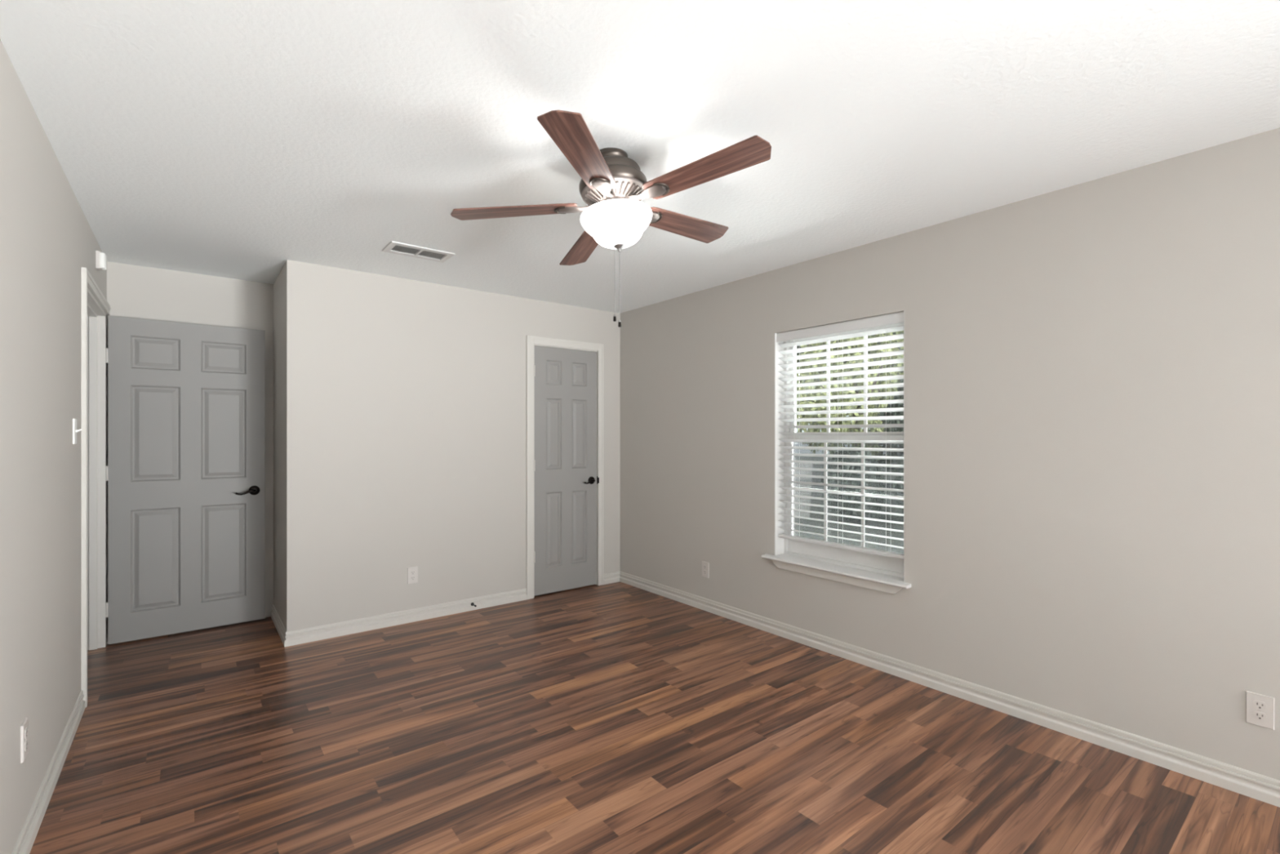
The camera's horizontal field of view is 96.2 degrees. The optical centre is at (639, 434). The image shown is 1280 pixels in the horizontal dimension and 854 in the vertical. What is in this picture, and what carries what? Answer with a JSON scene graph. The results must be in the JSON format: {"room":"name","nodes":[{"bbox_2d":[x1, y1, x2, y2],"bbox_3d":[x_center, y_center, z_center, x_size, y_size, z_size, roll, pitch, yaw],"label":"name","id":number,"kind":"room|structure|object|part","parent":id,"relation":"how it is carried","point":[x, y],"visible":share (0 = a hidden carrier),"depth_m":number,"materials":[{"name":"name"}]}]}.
{"room":"empty bedroom","nodes":[
{"label":"empty bedroom","id":0,"kind":"room"},
{"bbox_2d":[0,39,106,853],"bbox_3d":[-1.104,0.116,0.640,0.115,2.440,7.830,0,0,-38],"label":"wall","id":1,"kind":"structure","parent":0,"point":[46,237],"depth_m":1.99,"materials":[{"name":"grey paint"}]},
{"bbox_2d":[20,716,28,763],"bbox_3d":[-1.957,0.971,1.827,0.008,0.116,0.071,0,0,-38],"label":"electrical outlet","id":2,"kind":"object","parent":1,"relation":"attached to","point":[24,726],"visible":1,"depth_m":1.81,"materials":[{"name":"grey plastic"}]},
{"bbox_2d":[24,739,27,751],"bbox_3d":[-1.955,0.990,1.828,0.004,0.029,0.034,0,0,-38],"label":"receptacle","id":3,"kind":"object","parent":2,"relation":"attached to","point":[25,740],"depth_m":1.82,"materials":[{"name":"grey plastic"}]},
{"bbox_2d":[24,727,27,738],"bbox_3d":[-1.955,0.951,1.828,0.004,0.029,0.034,0,0,-38],"label":"receptacle","id":4,"kind":"object","parent":2,"relation":"attached to","point":[25,728],"depth_m":1.82,"materials":[{"name":"grey plastic"}]},
{"bbox_2d":[11,689,85,853],"bbox_3d":[-0.717,1.290,0.251,0.015,0.090,6.480,0,0,-38],"label":"baseboard","id":5,"kind":"structure","parent":1,"relation":"attached to","point":[25,841],"depth_m":2.10,"materials":[{"name":"white paint"}]},
{"bbox_2d":[72,418,76,444],"bbox_3d":[-2.584,-0.014,2.625,0.006,0.116,0.071,0,0,-38],"label":"switch plate","id":6,"kind":"object","parent":1,"relation":"attached to","point":[74,420],"depth_m":2.60,"materials":[{"name":"white plastic"}]},
{"bbox_2d":[72,418,81,444],"bbox_3d":[-2.576,-0.014,2.631,0.026,0.116,0.071,0,0,-38],"label":"light switch","id":7,"kind":"object","parent":1,"relation":"attached to","point":[75,430],"visible":1,"depth_m":2.60,"materials":[{"name":"white plastic"}]},
{"bbox_2d":[80,266,111,707],"bbox_3d":[-3.100,0.260,3.192,0.145,2.151,1.090,0,0,-38],"label":"door frame","id":8,"kind":"structure","parent":1,"relation":"attached to","point":[94,304],"depth_m":3.56,"materials":[{"name":"white paint"}]},
{"bbox_2d":[95,250,106,271],"bbox_3d":[-3.071,-0.986,3.272,0.040,0.098,0.070,0,0,-38],"label":"box","id":9,"kind":"object","parent":1,"relation":"attached to","point":[100,257],"visible":1,"depth_m":3.25,"materials":[{"name":"white plastic"}]},
{"bbox_2d":[106,315,265,644],"bbox_3d":[-3.019,0.288,3.859,0.842,2.072,0.101,0,0,-38],"label":"door","id":10,"kind":"structure","parent":1,"relation":"in","point":[185,469],"depth_m":3.85,"materials":[{"name":"grey paint"}]},
{"bbox_3d":[-2.765,0.405,4.028,0.126,0.037,0.054,0,0,-38],"label":"lever","id":11,"kind":"part","parent":10,"relation":"part of","materials":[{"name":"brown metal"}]},
{"bbox_3d":[-2.744,0.398,4.085,0.067,0.067,0.014,0,0,-38],"label":"handle","id":12,"kind":"part","parent":10,"relation":"part of","materials":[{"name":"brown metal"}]},
{"bbox_2d":[106,261,273,643],"bbox_3d":[-3.086,0.116,3.988,0.900,2.440,0.115,0,0,-38],"label":"wall","id":13,"kind":"structure","parent":0,"point":[135,291],"depth_m":3.96,"materials":[{"name":"grey paint"}]},
{"bbox_2d":[273,263,284,626],"bbox_3d":[-2.490,0.116,4.050,0.115,2.440,0.753,0,0,-38],"label":"wall","id":14,"kind":"structure","parent":0,"point":[279,283],"depth_m":3.96,"materials":[{"name":"grey paint"}]},
{"bbox_2d":[271,604,286,644],"bbox_3d":[-2.464,1.290,3.912,0.015,0.090,0.763,0,0,-38],"label":"baseboard","id":15,"kind":"structure","parent":14,"relation":"attached to","point":[277,622],"depth_m":3.88,"materials":[{"name":"white paint"}]},
{"bbox_2d":[284,259,620,631],"bbox_3d":[-1.242,0.116,4.477,2.605,2.440,0.115,0,0,-38],"label":"wall","id":16,"kind":"structure","parent":0,"point":[406,399],"depth_m":4.08,"materials":[{"name":"grey paint"}]},
{"bbox_2d":[407,566,417,583],"bbox_3d":[-1.623,1.005,4.100,0.071,0.116,0.008,0,0,-38],"label":"electrical outlet","id":17,"kind":"object","parent":16,"relation":"attached to","point":[412,572],"visible":1,"depth_m":4.10,"materials":[{"name":"grey plastic"}]},
{"bbox_2d":[284,570,620,647],"bbox_3d":[-1.208,1.290,4.421,2.620,0.090,0.015,0,0,-38],"label":"baseboard","id":18,"kind":"structure","parent":16,"relation":"attached to","point":[304,635],"depth_m":4.06,"materials":[{"name":"white paint"}]},
{"bbox_2d":[533,345,596,595],"bbox_3d":[-0.621,0.298,4.879,0.635,2.052,0.101,0,0,-38],"label":"door","id":19,"kind":"structure","parent":16,"relation":"in","point":[565,380],"depth_m":4.88,"materials":[{"name":"grey paint"}]},
{"bbox_3d":[-0.440,0.411,4.992,0.114,0.037,0.054,0,0,-38],"label":"lever","id":20,"kind":"part","parent":19,"relation":"part of","materials":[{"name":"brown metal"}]},
{"bbox_3d":[-0.423,0.404,5.045,0.067,0.067,0.014,0,0,-38],"label":"handle","id":21,"kind":"part","parent":19,"relation":"part of","materials":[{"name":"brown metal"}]},
{"bbox_2d":[526,335,604,599],"bbox_3d":[-0.658,0.267,4.924,0.751,2.138,0.133,0,0,-38],"label":"door frame","id":22,"kind":"structure","parent":16,"relation":"attached to","point":[531,340],"depth_m":4.81,"materials":[{"name":"white paint"}]},
{"bbox_2d":[0,0,1279,313],"bbox_3d":[-0.178,-1.164,1.449,5.008,0.120,8.000,0,0,-38],"label":"ceiling","id":23,"kind":"structure","parent":0,"point":[240,140],"depth_m":1.94,"materials":[{"name":"white paint"}]},
{"bbox_2d":[382,240,455,262],"bbox_3d":[-1.335,-1.100,3.467,0.367,0.009,0.210,0,0,-38],"label":"ceiling vent","id":24,"kind":"object","parent":23,"relation":"in","point":[395,247],"visible":1,"depth_m":3.46,"materials":[{"name":"white metal"}]},
{"bbox_2d":[450,110,771,327],"bbox_3d":[-0.060,-0.768,2.299,1.166,0.693,1.204,0,0,-41],"label":"ceiling fan","id":25,"kind":"object","parent":23,"relation":"hanging from","point":[613,186],"visible":1,"depth_m":2.16,"materials":[{"name":"brown wood"}]},
{"bbox_3d":[-0.487,-0.867,2.231,0.484,0.006,0.138,-5,6,-5],"label":"blade","id":26,"kind":"part","parent":25,"relation":"part of","materials":[{"name":"brown wood"}]},
{"bbox_3d":[-0.188,-0.919,1.884,0.138,0.006,0.484,3,-2,13],"label":"blade","id":27,"kind":"part","parent":25,"relation":"part of","materials":[{"name":"brown wood"}]},
{"bbox_3d":[-0.249,-0.865,2.625,0.138,0.006,0.484,-14,0,-23],"label":"blade","id":28,"kind":"part","parent":25,"relation":"part of","materials":[{"name":"brown wood"}]},
{"bbox_3d":[-0.101,-0.934,2.268,0.254,0.048,0.254,-3,-5,-38],"label":"motor plate","id":29,"kind":"part","parent":25,"relation":"part of","materials":[{"name":"grey metal"}]},
{"bbox_3d":[-0.088,-0.802,2.259,0.285,0.123,0.285,-3,-5,-38],"label":"lamp shade","id":30,"kind":"part","parent":25,"relation":"part of","materials":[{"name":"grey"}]},
{"bbox_3d":[-0.080,-0.585,2.254,0.003,0.274,0.003,0,0,16],"label":"pull chain","id":31,"kind":"part","parent":25,"relation":"part of","materials":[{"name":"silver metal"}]},
{"bbox_3d":[0.198,-0.916,2.522,0.484,0.006,0.138,-2,-14,-41],"label":"blade","id":32,"kind":"part","parent":25,"relation":"part of","materials":[{"name":"brown wood"}]},
{"bbox_3d":[0.235,-0.950,2.064,0.484,0.006,0.138,-8,-14,31],"label":"blade","id":33,"kind":"part","parent":25,"relation":"part of","materials":[{"name":"brown wood"}]},
{"bbox_2d":[29,581,1279,853],"bbox_3d":[-0.237,1.376,1.435,4.898,0.080,7.950,0,0,-38],"label":"floor","id":34,"kind":"structure","parent":0,"point":[616,717],"depth_m":2.41,"materials":[{"name":"brown wood"}]},
{"bbox_2d":[620,127,1279,780],"bbox_3d":[1.996,0.116,2.596,0.170,2.440,7.082,0,0,-38],"label":"wall","id":35,"kind":"structure","parent":0,"point":[1092,367],"depth_m":2.63,"materials":[{"name":"grey paint"}]},
{"bbox_2d":[702,560,709,577],"bbox_3d":[0.496,1.027,4.365,0.008,0.116,0.071,0,0,-38],"label":"electrical outlet","id":36,"kind":"object","parent":35,"relation":"attached to","point":[705,566],"visible":1,"depth_m":4.36,"materials":[{"name":"grey plastic"}]},
{"bbox_2d":[761,311,911,594],"bbox_3d":[1.212,0.103,3.550,0.218,1.567,1.000,0,0,-38],"label":"window","id":37,"kind":"structure","parent":35,"relation":"in","point":[882,573],"depth_m":3.67,"materials":[{"name":"white wood"}]},
{"bbox_3d":[1.268,0.364,3.573,0.003,0.644,0.776,0,0,-38],"label":"pane","id":38,"kind":"part","parent":37,"relation":"part of","materials":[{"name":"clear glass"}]},
{"bbox_2d":[776,311,903,559],"bbox_3d":[1.213,0.007,3.530,0.070,1.372,0.880,0,0,-38],"label":"window blind","id":39,"kind":"object","parent":37,"relation":"attached to","point":[896,317],"visible":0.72,"depth_m":3.50,"materials":[{"name":"white plastic"}]},
{"bbox_3d":[1.032,0.025,3.770,0.053,1.311,0.002,0,0,-38],"label":"ladder cord","id":40,"kind":"part","parent":39,"relation":"part of","materials":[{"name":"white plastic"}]},
{"bbox_3d":[1.228,0.025,3.519,0.053,1.311,0.002,0,0,-38],"label":"ladder cord","id":41,"kind":"part","parent":39,"relation":"part of","materials":[{"name":"white fabric"}]},
{"bbox_3d":[1.217,0.682,3.533,0.050,0.022,0.872,0,0,-38],"label":"rail","id":42,"kind":"part","parent":39,"relation":"part of","materials":[{"name":"white plastic"}]},
{"bbox_3d":[1.418,0.025,3.278,0.053,1.311,0.002,0,0,-38],"label":"ladder cord","id":43,"kind":"part","parent":39,"relation":"part of","materials":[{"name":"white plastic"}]},
{"bbox_3d":[1.280,0.070,3.582,0.071,1.501,0.892,0,0,-38],"label":"frame","id":44,"kind":"part","parent":37,"relation":"part of","materials":[{"name":"white wood"}]},
{"bbox_3d":[1.268,0.396,3.573,0.028,0.789,0.836,0,0,-38],"label":"sash","id":45,"kind":"part","parent":37,"relation":"part of","materials":[{"name":"white"}]},
{"bbox_3d":[1.290,-0.304,3.591,0.030,0.696,0.836,0,0,-38],"label":"sash","id":46,"kind":"part","parent":37,"relation":"part of","materials":[{"name":"white"}]},
{"bbox_2d":[619,571,1279,807],"bbox_3d":[1.921,1.290,2.543,0.015,0.090,6.832,0,0,-38],"label":"baseboard","id":47,"kind":"structure","parent":35,"relation":"attached to","point":[1255,785],"depth_m":2.71,"materials":[{"name":"white paint"}]},
{"bbox_2d":[1245,690,1274,729],"bbox_3d":[2.271,1.010,2.102,0.008,0.116,0.071,0,0,-38],"label":"electrical outlet","id":48,"kind":"object","parent":35,"relation":"attached to","point":[1260,708],"visible":1,"depth_m":2.10,"materials":[{"name":"grey plastic"}]},
{"bbox_2d":[1253,711,1266,720],"bbox_3d":[2.269,1.029,2.101,0.004,0.029,0.034,0,0,-38],"label":"receptacle","id":49,"kind":"object","parent":48,"relation":"attached to","point":[1257,715],"depth_m":2.10,"materials":[{"name":"grey plastic"}]},
{"bbox_2d":[1253,700,1266,710],"bbox_3d":[2.269,0.990,2.101,0.004,0.029,0.034,0,0,-38],"label":"receptacle","id":50,"kind":"object","parent":48,"relation":"attached to","point":[1257,704],"depth_m":2.10,"materials":[{"name":"grey plastic"}]},
{"label":"outside","id":51,"kind":"structure","parent":0,"visible":0},
{"bbox_2d":[793,455,903,553],"bbox_3d":[1.025,1.661,33.846,36.612,0.150,68.000,0,0,-38],"label":"ground","id":52,"kind":"structure","parent":51,"point":[889,501],"depth_m":10.10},
{"bbox_2d":[795,330,903,461],"bbox_3d":[4.780,-0.773,13.033,2.720,4.731,2.359,0,0,29],"label":"tree","id":53,"kind":"object","parent":52,"relation":"on","point":[891,381],"visible":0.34,"depth_m":12.62,"materials":[{"name":"green plant"}]},
{"bbox_2d":[821,445,887,522],"bbox_3d":[3.937,0.918,10.587,1.123,1.439,1.225,0,0,-38],"label":"shrub","id":54,"kind":"object","parent":52,"relation":"on","point":[868,507],"visible":0.58,"depth_m":10.29,"materials":[{"name":"green plant"}]},
{"bbox_2d":[866,331,903,472],"bbox_3d":[9.229,-1.613,18.809,4.180,6.407,3.893,0,0,-38],"label":"tree","id":55,"kind":"object","parent":52,"relation":"on","point":[901,380],"visible":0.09,"depth_m":18.36,"materials":[{"name":"green plant"}]},
{"bbox_2d":[892,459,903,512],"bbox_3d":[5.339,0.911,10.656,1.112,1.445,1.234,0,0,-38],"label":"shrub","id":56,"kind":"object","parent":52,"relation":"on","point":[897,486],"visible":0.06,"depth_m":10.79,"materials":[{"name":"green plant"}]},
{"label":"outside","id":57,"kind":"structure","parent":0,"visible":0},
{"bbox_2d":[793,462,813,517],"bbox_3d":[4.594,1.578,25.720,8.438,0.015,29.901,0,0,7],"label":"driveway","id":58,"kind":"structure","parent":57,"point":[803,507],"depth_m":15.92,"materials":[{"name":"concrete"}]},
{"bbox_2d":[795,344,822,431],"bbox_3d":[4.628,-1.643,18.215,4.124,6.469,4.070,0,0,-38],"label":"tree","id":59,"kind":"object","parent":58,"relation":"on","point":[798,346],"visible":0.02,"depth_m":17.07,"materials":[{"name":"green plant"}]}
]}

